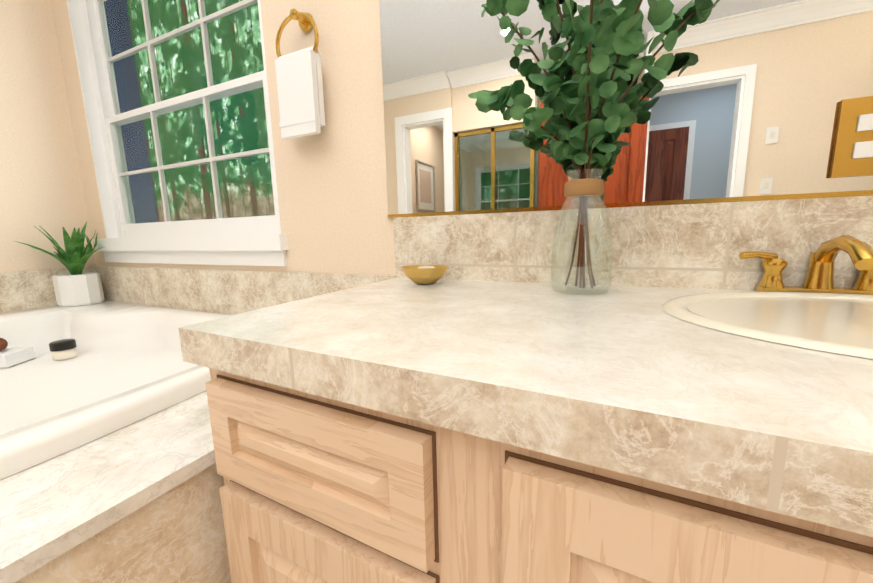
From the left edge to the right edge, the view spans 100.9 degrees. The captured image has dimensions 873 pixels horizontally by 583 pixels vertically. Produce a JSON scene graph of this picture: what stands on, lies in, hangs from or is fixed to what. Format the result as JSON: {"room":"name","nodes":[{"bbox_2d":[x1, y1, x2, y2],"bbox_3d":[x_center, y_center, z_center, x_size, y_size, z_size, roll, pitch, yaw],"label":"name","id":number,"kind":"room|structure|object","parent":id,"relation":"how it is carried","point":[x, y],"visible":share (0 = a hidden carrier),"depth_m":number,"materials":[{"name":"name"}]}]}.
{"room":"bathroom","nodes":[
{"label":"bathroom","id":0,"kind":"room"},
{"bbox_2d":[0,0,95,271],"bbox_3d":[-2.330,-0.330,0.525,0.150,2.440,2.730,3,10,25],"label":"wall","id":1,"kind":"structure","parent":0,"point":[40,184],"depth_m":1.59,"materials":[{"name":"paint"}]},
{"bbox_2d":[52,0,395,274],"bbox_3d":[0.188,-0.452,0.919,4.370,2.440,0.120,3,10,25],"label":"wall","id":2,"kind":"structure","parent":0,"point":[331,179],"depth_m":1.10,"materials":[{"name":"paint"}]},
{"bbox_2d":[67,0,288,265],"bbox_3d":[-1.050,-0.732,1.437,1.215,1.235,0.155,3,10,25],"label":"window","id":3,"kind":"structure","parent":2,"relation":"in","point":[252,240],"depth_m":1.52,"materials":[{"name":"white wood"}]},
{"bbox_2d":[275,9,324,138],"bbox_3d":[-0.393,-0.635,1.051,0.161,0.353,0.069,3,10,25],"label":"towel ring","id":4,"kind":"object","parent":2,"relation":"attached to","point":[300,91],"visible":1,"depth_m":1.03,"materials":[{"name":"white fabric"}]},
{"bbox_2d":[379,0,872,217],"bbox_3d":[0.935,-0.620,0.463,2.392,0.940,0.010,3,10,25],"label":"mirror","id":5,"kind":"object","parent":2,"relation":"attached to","point":[740,102],"visible":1,"depth_m":0.74,"materials":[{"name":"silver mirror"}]},
{"bbox_2d":[829,96,872,177],"bbox_3d":[0.733,-0.263,0.611,0.080,0.128,0.011,3,10,25],"label":"electrical outlet plate","id":6,"kind":"object","parent":5,"relation":"attached to","point":[852,154],"visible":1,"depth_m":0.62,"materials":[{"name":"gold metal"}]},
{"bbox_3d":[-0.794,1.167,-1.137,4.830,0.060,5.120,3,10,25],"label":"floor","id":7,"kind":"structure","parent":0,"visible":0},
{"bbox_2d":[0,266,395,582],"bbox_3d":[-1.343,0.478,0.446,1.835,0.824,2.297,3,10,25],"label":"bathtub","id":8,"kind":"object","parent":7,"relation":"on","point":[108,471],"visible":0.67,"depth_m":0.61,"materials":[{"name":"ceramic"}]},
{"bbox_2d":[0,338,36,367],"bbox_3d":[-1.530,0.202,1.250,0.150,0.098,0.100,-2,9,-6],"label":"soap dish","id":9,"kind":"object","parent":8,"relation":"on","point":[10,356],"visible":1,"depth_m":1.25,"materials":[{"name":"white ceramic"}]},
{"bbox_2d":[15,221,103,306],"bbox_3d":[-1.596,-0.118,1.570,0.312,0.373,0.226,3,10,25],"label":"potted plant","id":10,"kind":"object","parent":8,"relation":"on","point":[75,286],"visible":1,"depth_m":1.59,"materials":[{"name":"white"}]},
{"bbox_2d":[49,339,76,359],"bbox_3d":[-1.343,0.208,1.297,0.068,0.061,0.067,3,10,25],"label":"jar","id":11,"kind":"object","parent":8,"relation":"on","point":[62,349],"visible":0.98,"depth_m":1.28,"materials":[{"name":"beige"}]},
{"bbox_2d":[178,196,872,582],"bbox_3d":[0.384,0.537,-0.632,2.372,0.971,2.784,3,10,25],"label":"bathroom vanity","id":12,"kind":"object","parent":7,"relation":"on","point":[686,396],"visible":1,"depth_m":0.38,"materials":[{"name":"beige stone"}]},
{"bbox_2d":[401,265,447,283],"bbox_3d":[-0.029,-0.042,0.902,0.124,0.045,0.097,3,10,25],"label":"bowl","id":13,"kind":"object","parent":12,"relation":"on","point":[424,274],"visible":1,"depth_m":0.87,"materials":[{"name":"gold metal"}]},
{"bbox_2d":[468,0,719,294],"bbox_3d":[0.239,-0.321,0.599,0.431,0.676,0.394,3,10,25],"label":"vase","id":14,"kind":"object","parent":12,"relation":"on","point":[590,101],"visible":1,"depth_m":0.67,"materials":[{"name":"clear glass"}]},
{"label":"outside","id":15,"kind":"structure","parent":0,"visible":0},
{"bbox_2d":[126,0,274,221],"bbox_3d":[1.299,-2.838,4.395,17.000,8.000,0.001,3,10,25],"label":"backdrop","id":16,"kind":"structure","parent":15,"point":[194,136],"depth_m":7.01,"materials":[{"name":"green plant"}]}
]}

